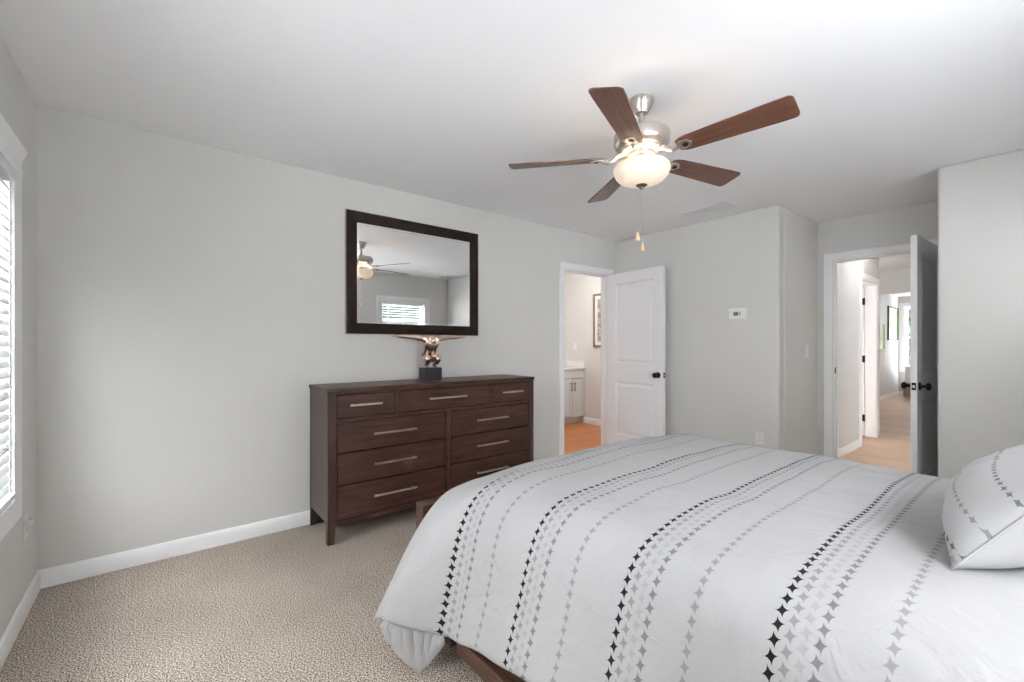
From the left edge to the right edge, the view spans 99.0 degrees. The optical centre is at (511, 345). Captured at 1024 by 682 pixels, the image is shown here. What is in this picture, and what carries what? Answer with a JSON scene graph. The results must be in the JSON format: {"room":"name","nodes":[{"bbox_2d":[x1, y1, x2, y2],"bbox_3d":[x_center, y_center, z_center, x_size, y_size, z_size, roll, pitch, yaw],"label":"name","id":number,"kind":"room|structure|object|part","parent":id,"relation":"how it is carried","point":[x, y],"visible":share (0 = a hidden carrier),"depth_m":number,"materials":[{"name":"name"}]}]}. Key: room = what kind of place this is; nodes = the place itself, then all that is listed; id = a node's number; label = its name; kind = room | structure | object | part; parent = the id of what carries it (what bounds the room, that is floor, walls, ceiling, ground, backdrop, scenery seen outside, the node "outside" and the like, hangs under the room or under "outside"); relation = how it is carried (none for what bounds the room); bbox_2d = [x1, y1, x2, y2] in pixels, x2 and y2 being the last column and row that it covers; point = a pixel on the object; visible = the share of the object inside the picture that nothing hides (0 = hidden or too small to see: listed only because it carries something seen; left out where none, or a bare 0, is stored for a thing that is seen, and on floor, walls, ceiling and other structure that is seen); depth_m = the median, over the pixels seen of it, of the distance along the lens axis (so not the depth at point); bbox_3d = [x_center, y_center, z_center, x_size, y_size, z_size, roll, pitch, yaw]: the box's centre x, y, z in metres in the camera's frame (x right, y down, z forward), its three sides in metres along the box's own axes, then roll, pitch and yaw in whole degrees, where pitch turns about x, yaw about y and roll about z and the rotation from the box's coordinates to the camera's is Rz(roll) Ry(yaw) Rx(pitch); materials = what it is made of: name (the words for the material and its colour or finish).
{"room":"bedroom","nodes":[
{"label":"bedroom","id":0,"kind":"room"},
{"bbox_2d":[0,34,36,637],"bbox_3d":[-1.210,0.009,0.631,0.120,2.453,3.980,0,0,-39],"label":"wall","id":1,"kind":"structure","parent":0,"point":[18,107],"depth_m":2.04,"materials":[{"name":"white paint"}]},
{"bbox_2d":[0,175,21,541],"bbox_3d":[-1.868,-0.037,1.468,0.133,1.555,1.000,0,0,-39],"label":"window","id":2,"kind":"structure","parent":1,"relation":"in","point":[12,513],"depth_m":1.83,"materials":[{"name":"white paint"}]},
{"bbox_2d":[0,113,26,512],"bbox_3d":[-1.826,-0.097,1.502,0.080,1.452,0.848,0,0,-39],"label":"window blind","id":3,"kind":"object","parent":2,"relation":"attached to","point":[13,153],"visible":1,"depth_m":1.74,"materials":[{"name":"white plastic"}]},
{"bbox_3d":[-1.835,0.620,1.495,0.050,0.018,0.784,0,0,-39],"label":"rail","id":4,"kind":"part","parent":3,"relation":"part of","materials":[{"name":"white plastic"}]},
{"bbox_3d":[-1.992,-0.037,1.733,0.002,1.305,0.002,0,0,-39],"label":"ladder cord","id":5,"kind":"part","parent":3,"relation":"part of","materials":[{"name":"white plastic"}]},
{"bbox_2d":[0,571,40,670],"bbox_3d":[-1.191,1.189,0.715,0.014,0.092,3.846,0,0,-39],"label":"baseboard","id":6,"kind":"structure","parent":1,"relation":"attached to","point":[15,624],"depth_m":1.88,"materials":[{"name":"white paint"}]},
{"bbox_2d":[22,512,33,541],"bbox_3d":[-2.226,0.835,2.014,0.030,0.116,0.072,0,0,-39],"label":"wall outlet","id":7,"kind":"object","parent":1,"relation":"attached to","point":[26,521],"visible":1,"depth_m":2.00,"materials":[{"name":"white plastic"}]},
{"bbox_3d":[-2.236,0.835,2.007,0.006,0.116,0.072,0,0,-39],"label":"plate","id":8,"kind":"part","parent":7,"relation":"part of","materials":[{"name":"white plastic"}]},
{"bbox_2d":[37,106,614,569],"bbox_3d":[-0.181,0.009,4.089,6.057,2.453,0.120,0,0,-39],"label":"wall","id":9,"kind":"structure","parent":0,"point":[191,295],"depth_m":2.64,"materials":[{"name":"white paint"}]},
{"bbox_2d":[37,455,559,588],"bbox_3d":[-0.600,1.189,3.667,4.636,0.092,0.014,0,0,-39],"label":"baseboard","id":10,"kind":"structure","parent":9,"relation":"attached to","point":[65,573],"depth_m":2.53,"materials":[{"name":"white paint"}]},
{"bbox_2d":[345,209,477,335],"bbox_3d":[-0.755,-0.536,3.527,1.156,0.906,0.035,0,0,-39],"label":"wall mirror","id":11,"kind":"object","parent":9,"relation":"attached to","point":[402,276],"visible":0.99,"depth_m":3.47,"materials":[{"name":"brown wood"}]},
{"bbox_2d":[359,225,467,324],"bbox_3d":[-0.759,-0.536,3.531,1.000,0.750,0.006,0,0,-39],"label":"mirror glass","id":12,"kind":"object","parent":11,"relation":"attached to","point":[408,275],"depth_m":3.49,"materials":[{"name":"white"}]},
{"bbox_2d":[559,261,613,454],"bbox_3d":[0.799,0.179,4.878,0.884,2.112,0.152,0,0,-39],"label":"door frame","id":13,"kind":"structure","parent":9,"relation":"attached to","point":[563,266],"depth_m":4.95,"materials":[{"name":"white paint"}]},
{"bbox_2d":[0,395,909,681],"bbox_3d":[4.010,1.285,6.177,15.207,0.100,6.400,0,0,-39],"label":"floor","id":14,"kind":"structure","parent":0,"point":[289,605],"depth_m":2.01,"materials":[{"name":"carpet"}]},
{"bbox_2d":[309,374,533,545],"bbox_3d":[-0.595,0.752,3.364,1.702,0.966,0.441,0,0,-39],"label":"dresser","id":15,"kind":"object","parent":14,"relation":"on","point":[378,448],"visible":0.95,"depth_m":3.02,"materials":[{"name":"brown wood"}]},
{"bbox_3d":[-1.363,0.765,3.014,0.054,0.940,0.019,0,0,-39],"label":"leg","id":16,"kind":"part","parent":15,"relation":"part of","materials":[{"name":"brown wood"}]},
{"bbox_3d":[-1.246,0.700,2.871,0.054,0.810,0.347,0,0,-39],"label":"panel","id":17,"kind":"part","parent":15,"relation":"part of","materials":[{"name":"brown wood"}]},
{"bbox_3d":[-0.725,0.761,3.525,1.666,0.932,0.014,0,0,-39],"label":"panel","id":18,"kind":"part","parent":15,"relation":"part of","materials":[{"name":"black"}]},
{"bbox_3d":[-1.124,0.765,2.717,0.054,0.940,0.044,0,0,-39],"label":"leg","id":19,"kind":"part","parent":15,"relation":"part of","materials":[{"name":"brown wood"}]},
{"bbox_3d":[-0.959,0.386,2.861,0.372,0.141,0.050,0,0,-39],"label":"drawer","id":20,"kind":"part","parent":15,"relation":"part of","materials":[{"name":"brown wood"}]},
{"bbox_3d":[-0.942,0.380,2.822,0.210,0.013,0.031,0,0,-39],"label":"handle","id":21,"kind":"part","parent":15,"relation":"part of","materials":[{"name":"silver metal"}]},
{"bbox_3d":[-0.805,0.990,2.984,0.766,0.205,0.050,0,0,-39],"label":"drawer","id":22,"kind":"part","parent":15,"relation":"part of","materials":[{"name":"brown wood"}]},
{"bbox_3d":[-0.805,0.781,2.984,0.766,0.194,0.050,0,0,-39],"label":"drawer","id":23,"kind":"part","parent":15,"relation":"part of","materials":[{"name":"brown wood"}]},
{"bbox_3d":[-0.805,0.583,2.984,0.766,0.184,0.050,0,0,-39],"label":"drawer","id":24,"kind":"part","parent":15,"relation":"part of","materials":[{"name":"brown wood"}]},
{"bbox_3d":[-0.784,0.984,2.949,0.309,0.013,0.031,0,0,-39],"label":"handle","id":25,"kind":"part","parent":15,"relation":"part of","materials":[{"name":"silver metal"}]},
{"bbox_3d":[-0.784,0.775,2.949,0.309,0.013,0.031,0,0,-39],"label":"handle","id":26,"kind":"part","parent":15,"relation":"part of","materials":[{"name":"silver metal"}]},
{"bbox_3d":[-0.784,0.577,2.949,0.309,0.013,0.031,0,0,-39],"label":"handle","id":27,"kind":"part","parent":15,"relation":"part of","materials":[{"name":"silver metal"}]},
{"bbox_2d":[392,334,465,380],"bbox_3d":[-0.628,0.093,3.381,0.633,0.352,0.124,0,0,-39],"label":"statue","id":28,"kind":"object","parent":15,"relation":"on","point":[428,355],"visible":1,"depth_m":3.35,"materials":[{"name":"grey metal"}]},
{"bbox_3d":[-0.487,0.386,3.240,0.765,0.141,0.050,0,0,-39],"label":"drawer","id":29,"kind":"part","parent":15,"relation":"part of","materials":[{"name":"brown wood"}]},
{"bbox_3d":[-0.467,0.380,3.205,0.315,0.013,0.031,0,0,-39],"label":"handle","id":30,"kind":"part","parent":15,"relation":"part of","materials":[{"name":"silver metal"}]},
{"bbox_3d":[-0.171,0.990,3.495,0.759,0.205,0.050,0,0,-39],"label":"drawer","id":31,"kind":"part","parent":15,"relation":"part of","materials":[{"name":"brown wood"}]},
{"bbox_3d":[-0.171,0.781,3.495,0.759,0.194,0.050,0,0,-39],"label":"drawer","id":32,"kind":"part","parent":15,"relation":"part of","materials":[{"name":"brown wood"}]},
{"bbox_3d":[-0.171,0.583,3.495,0.759,0.184,0.050,0,0,-39],"label":"drawer","id":33,"kind":"part","parent":15,"relation":"part of","materials":[{"name":"brown wood"}]},
{"bbox_3d":[-0.152,0.984,3.457,0.308,0.013,0.031,0,0,-39],"label":"handle","id":34,"kind":"part","parent":15,"relation":"part of","materials":[{"name":"silver metal"}]},
{"bbox_3d":[-0.152,0.775,3.457,0.308,0.013,0.031,0,0,-39],"label":"handle","id":35,"kind":"part","parent":15,"relation":"part of","materials":[{"name":"silver metal"}]},
{"bbox_3d":[-0.152,0.577,3.457,0.308,0.013,0.031,0,0,-39],"label":"handle","id":36,"kind":"part","parent":15,"relation":"part of","materials":[{"name":"silver metal"}]},
{"bbox_3d":[-0.016,0.386,3.619,0.362,0.141,0.050,0,0,-39],"label":"drawer","id":37,"kind":"part","parent":15,"relation":"part of","materials":[{"name":"brown wood"}]},
{"bbox_3d":[0.004,0.380,3.583,0.214,0.013,0.031,0,0,-39],"label":"handle","id":38,"kind":"part","parent":15,"relation":"part of","materials":[{"name":"silver metal"}]},
{"bbox_3d":[0.153,0.765,3.745,0.047,0.940,0.044,0,0,-39],"label":"leg","id":39,"kind":"part","parent":15,"relation":"part of","materials":[{"name":"brown wood"}]},
{"bbox_2d":[416,496,525,681],"bbox_3d":[1.003,0.655,1.545,1.800,1.160,2.300,0,0,-39],"label":"bed","id":40,"kind":"object","parent":14,"relation":"on","point":[488,671],"visible":0.12,"depth_m":1.51,"materials":[{"name":"brown wood"}]},
{"bbox_3d":[0.377,0.907,2.324,1.800,0.465,0.300,0,0,-39],"label":"footboard","id":41,"kind":"part","parent":40,"relation":"part of","materials":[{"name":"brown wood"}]},
{"bbox_3d":[0.328,1.036,0.989,0.050,0.202,2.130,0,0,-39],"label":"rail","id":42,"kind":"part","parent":40,"relation":"part of","materials":[{"name":"brown wood"}]},
{"bbox_3d":[1.049,0.803,1.504,1.520,0.360,1.930,0,0,-39],"label":"mattress","id":43,"kind":"object","parent":40,"relation":"on","visible":0},
{"bbox_2d":[375,434,1023,681],"bbox_3d":[0.939,0.855,1.493,2.114,0.714,2.158,0,0,-39],"label":"duvet","id":44,"kind":"object","parent":43,"relation":"on","point":[673,557],"visible":0.96,"depth_m":1.22,"materials":[{"name":"fabric"}]},
{"bbox_2d":[942,444,1023,570],"bbox_3d":[1.336,0.312,1.099,0.704,0.400,0.334,0,0,-39],"label":"pillow","id":45,"kind":"object","parent":44,"relation":"on","point":[983,511],"visible":1,"depth_m":0.98,"materials":[{"name":"fabric"}]},
{"bbox_2d":[564,360,584,424],"bbox_3d":[0.524,0.743,6.815,1.200,0.985,0.593,0,0,-39],"label":"vanity","id":46,"kind":"object","parent":14,"relation":"on","point":[573,370],"visible":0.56,"depth_m":6.87,"materials":[{"name":"grey paint"}]},
{"bbox_3d":[0.719,0.820,6.646,0.542,0.600,0.020,0,0,-39],"label":"door","id":47,"kind":"part","parent":46,"relation":"part of","materials":[{"name":"grey paint"}]},
{"bbox_2d":[564,360,584,369],"bbox_3d":[0.520,0.315,6.820,1.200,0.129,0.580,0,0,-39],"label":"countertop","id":48,"kind":"structure","parent":46,"relation":"on","point":[568,364],"depth_m":7.07,"materials":[{"name":"white stone"}]},
{"bbox_3d":[1.040,0.820,6.904,0.265,0.600,0.020,0,0,-39],"label":"door","id":49,"kind":"part","parent":46,"relation":"part of","materials":[{"name":"grey paint"}]},
{"bbox_2d":[903,366,909,396],"bbox_3d":[10.020,0.835,9.600,1.050,0.700,2.020,0,0,-39],"label":"bed","id":50,"kind":"object","parent":14,"relation":"on","point":[906,392],"visible":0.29,"depth_m":10.02,"materials":[{"name":"brown fabric"}]},
{"bbox_2d":[905,366,909,382],"bbox_3d":[10.032,0.675,9.610,1.020,0.380,1.980,0,0,-39],"label":"bedding","id":51,"kind":"object","parent":50,"relation":"on","point":[907,368],"depth_m":10.03,"materials":[{"name":"white fabric"}]},
{"bbox_2d":[0,0,1023,296],"bbox_3d":[4.681,-1.268,5.344,15.207,0.100,4.260,0,0,-39],"label":"ceiling","id":52,"kind":"structure","parent":0,"point":[434,99],"depth_m":2.06,"materials":[{"name":"white paint"}]},
{"bbox_2d":[508,87,799,251],"bbox_3d":[0.674,-0.840,2.148,1.282,0.756,1.258,0,0,-39],"label":"ceiling fan","id":53,"kind":"object","parent":52,"relation":"hanging from","point":[640,144],"visible":1,"depth_m":2.05,"materials":[{"name":"brown wood"}]},
{"bbox_3d":[0.224,-0.930,2.236,0.477,0.006,0.134,0,13,10],"label":"blade","id":54,"kind":"part","parent":53,"relation":"part of","materials":[{"name":"brown wood"}]},
{"bbox_3d":[0.580,-0.930,2.584,0.134,0.006,0.477,-13,2,-8],"label":"blade","id":55,"kind":"part","parent":53,"relation":"part of","materials":[{"name":"brown wood"}]},
{"bbox_3d":[0.445,-0.930,1.790,0.134,0.006,0.477,15,7,27],"label":"blade","id":56,"kind":"part","parent":53,"relation":"part of","materials":[{"name":"brown wood"}]},
{"bbox_3d":[0.642,-0.843,2.165,0.272,0.100,0.272,0,0,-39],"label":"lamp shade","id":57,"kind":"part","parent":53,"relation":"part of","materials":[{"name":"white glass"}]},
{"bbox_3d":[0.646,-0.640,2.163,0.002,0.274,0.002,0,0,-39],"label":"pull chain","id":58,"kind":"part","parent":53,"relation":"part of","materials":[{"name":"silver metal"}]},
{"bbox_3d":[1.021,-0.930,2.353,0.477,0.006,0.134,0,-13,-26],"label":"blade","id":59,"kind":"part","parent":53,"relation":"part of","materials":[{"name":"brown wood"}]},
{"bbox_3d":[0.937,-0.930,1.862,0.477,0.006,0.134,0,-13,46],"label":"blade","id":60,"kind":"part","parent":53,"relation":"part of","materials":[{"name":"brown wood"}]},
{"bbox_2d":[680,202,734,217],"bbox_3d":[1.753,-1.213,3.932,0.210,0.010,0.410,0,0,-39],"label":"ceiling vent","id":61,"kind":"object","parent":52,"relation":"in","point":[723,204],"visible":1,"depth_m":3.92,"materials":[{"name":"white metal"}]},
{"bbox_2d":[564,272,600,421],"bbox_3d":[0.216,0.009,5.795,3.200,2.453,2.040,0,0,-39],"label":"wall","id":62,"kind":"structure","parent":0,"point":[579,289],"depth_m":6.98,"materials":[{"name":"white paint"}]},
{"bbox_2d":[584,417,600,425],"bbox_3d":[1.577,1.189,6.453,0.014,0.092,1.360,0,0,-39],"label":"baseboard","id":63,"kind":"structure","parent":62,"relation":"attached to","point":[586,419],"depth_m":6.84,"materials":[{"name":"white paint"}]},
{"bbox_2d":[593,293,600,346],"bbox_3d":[1.414,-0.385,6.643,0.030,0.820,0.460,0,0,-39],"label":"framed picture","id":64,"kind":"object","parent":62,"relation":"attached to","point":[596,297],"visible":0.38,"depth_m":6.76,"materials":[{"name":"brown wood"}]},
{"bbox_2d":[598,299,600,341],"bbox_3d":[1.421,-0.385,6.649,0.005,0.666,0.306,0,0,-39],"label":"artwork","id":65,"kind":"object","parent":64,"relation":"attached to","point":[599,300],"depth_m":6.74},
{"bbox_2d":[615,149,1023,478],"bbox_3d":[2.835,0.009,3.962,1.087,2.453,3.860,0,0,-39],"label":"wall","id":66,"kind":"structure","parent":0,"point":[726,380],"depth_m":3.85,"materials":[{"name":"white paint"}]},
{"bbox_2d":[608,265,665,443],"bbox_3d":[1.331,0.208,4.735,0.169,2.030,0.773,0,0,-34],"label":"door","id":67,"kind":"structure","parent":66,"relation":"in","point":[636,299],"depth_m":4.70,"materials":[{"name":"white paint"}]},
{"bbox_3d":[1.463,0.305,4.445,0.066,0.062,0.062,0,0,-34],"label":"knob","id":68,"kind":"part","parent":67,"relation":"part of","materials":[{"name":"black metal"}]},
{"bbox_2d":[728,308,746,319],"bbox_3d":[2.071,-0.288,4.024,0.026,0.108,0.170,0,0,-39],"label":"thermostat","id":69,"kind":"object","parent":66,"relation":"attached to","point":[736,313],"visible":1,"depth_m":4.01,"materials":[{"name":"white plastic"}]},
{"bbox_2d":[755,431,763,445],"bbox_3d":[2.198,0.827,3.879,0.009,0.116,0.072,0,0,-39],"label":"wall outlet","id":70,"kind":"object","parent":66,"relation":"attached to","point":[759,436],"visible":1,"depth_m":3.88,"materials":[{"name":"white plastic"}]},
{"bbox_2d":[805,345,807,356],"bbox_3d":[2.816,0.055,4.174,0.072,0.116,0.008,0,0,-39],"label":"light switch","id":71,"kind":"object","parent":66,"relation":"attached to","point":[806,346],"visible":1,"depth_m":4.16,"materials":[{"name":"white plastic"}]},
{"bbox_2d":[838,258,878,448],"bbox_3d":[3.760,0.009,5.565,2.364,2.453,0.960,0,0,-39],"label":"wall","id":72,"kind":"structure","parent":0,"point":[848,272],"depth_m":5.06,"materials":[{"name":"grey paint"}]},
{"bbox_2d":[862,287,864,434],"bbox_3d":[4.559,0.213,6.203,0.167,2.020,0.721,0,0,-42],"label":"door","id":73,"kind":"structure","parent":72,"relation":"in","point":[863,288],"depth_m":5.94,"materials":[{"name":"white paint"}]},
{"bbox_2d":[859,272,879,446],"bbox_3d":[4.554,0.172,5.651,0.890,2.125,0.142,0,0,-39],"label":"door frame","id":74,"kind":"structure","parent":72,"relation":"attached to","point":[872,291],"depth_m":5.86,"materials":[{"name":"white paint"}]},
{"bbox_2d":[838,391,902,457],"bbox_3d":[6.911,1.189,7.073,9.164,0.092,2.560,0,0,-39],"label":"baseboard","id":75,"kind":"structure","parent":72,"relation":"attached to","point":[842,451],"depth_m":5.16,"materials":[{"name":"white paint"}]},
{"bbox_2d":[817,201,937,456],"bbox_3d":[3.444,0.009,3.976,0.120,2.453,1.103,0,0,-39],"label":"wall","id":76,"kind":"structure","parent":0,"point":[895,226],"depth_m":4.13,"materials":[{"name":"white paint"}]},
{"bbox_2d":[824,239,937,457],"bbox_3d":[3.419,0.168,4.008,0.152,2.134,0.905,0,0,-39],"label":"door frame","id":77,"kind":"structure","parent":76,"relation":"attached to","point":[899,248],"depth_m":4.28,"materials":[{"name":"white paint"}]},
{"bbox_2d":[901,235,937,476],"bbox_3d":[3.284,0.202,3.463,0.773,2.042,0.169,0,0,-36],"label":"door","id":78,"kind":"structure","parent":76,"relation":"in","point":[923,385],"depth_m":3.35,"materials":[{"name":"white paint"}]},
{"bbox_3d":[3.000,0.305,3.320,0.062,0.062,0.066,0,0,-36],"label":"knob","id":79,"kind":"part","parent":78,"relation":"part of","materials":[{"name":"black metal"}]},
{"bbox_3d":[3.061,0.305,3.236,0.062,0.062,0.066,0,0,-36],"label":"knob","id":80,"kind":"part","parent":78,"relation":"part of","materials":[{"name":"black metal"}]},
{"bbox_2d":[880,294,898,395],"bbox_3d":[6.992,0.009,8.858,6.800,2.453,0.120,0,0,-39],"label":"wall","id":81,"kind":"structure","parent":0,"point":[889,357],"depth_m":10.28,"materials":[{"name":"grey paint"}]},
{"bbox_2d":[880,323,884,349],"bbox_3d":[8.145,-0.195,9.690,0.900,0.600,0.030,0,0,-39],"label":"framed picture","id":82,"kind":"object","parent":81,"relation":"attached to","point":[882,325],"visible":0.45,"depth_m":9.89,"materials":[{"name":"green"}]},
{"bbox_2d":[887,306,898,339],"bbox_3d":[9.174,-0.525,10.517,1.020,0.800,0.030,0,0,-39],"label":"framed picture","id":83,"kind":"object","parent":81,"relation":"attached to","point":[892,312],"visible":1,"depth_m":10.50,"materials":[{"name":"black"}]},
{"bbox_2d":[889,309,896,337],"bbox_3d":[9.168,-0.525,10.524,0.892,0.672,0.005,0,0,-39],"label":"artwork","id":84,"kind":"object","parent":83,"relation":"attached to","point":[892,312],"depth_m":10.53},
{"bbox_2d":[879,267,909,294],"bbox_3d":[6.406,-1.026,6.667,0.120,0.383,2.560,0,0,-39],"label":"wall header","id":85,"kind":"structure","parent":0,"point":[892,281],"depth_m":6.96,"materials":[{"name":"grey paint"}]},
{"bbox_2d":[899,296,909,390],"bbox_3d":[10.528,0.009,9.982,0.120,2.453,2.560,0,0,-39],"label":"wall","id":86,"kind":"structure","parent":0,"point":[904,299],"depth_m":10.88,"materials":[{"name":"grey paint"}]},
{"bbox_2d":[899,303,909,371],"bbox_3d":[9.980,-0.195,10.645,0.133,1.720,0.820,0,0,-39],"label":"window","id":87,"kind":"structure","parent":86,"relation":"in","point":[902,306],"depth_m":10.89,"materials":[{"name":"white paint"}]},
{"bbox_2d":[904,308,907,367],"bbox_3d":[9.738,-0.185,10.804,0.040,1.480,0.084,0,0,-39],"label":"window shutter","id":88,"kind":"object","parent":87,"relation":"attached to","point":[905,309],"visible":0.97,"depth_m":10.80,"materials":[{"name":"white paint"}]},
{"label":"outside","id":89,"kind":"structure","parent":0,"visible":0},
{"bbox_3d":[4.658,1.985,10.164,100.000,0.300,90.000,0,0,-39],"label":"ground","id":90,"kind":"structure","parent":89,"visible":0},
{"bbox_2d":[908,308,909,365],"bbox_3d":[13.421,-0.883,13.860,4.659,5.448,4.579,0,0,-39],"label":"tree","id":91,"kind":"object","parent":90,"relation":"on","point":[908,308],"visible":0.02,"depth_m":13.53,"materials":[{"name":"green plant"}]}
]}

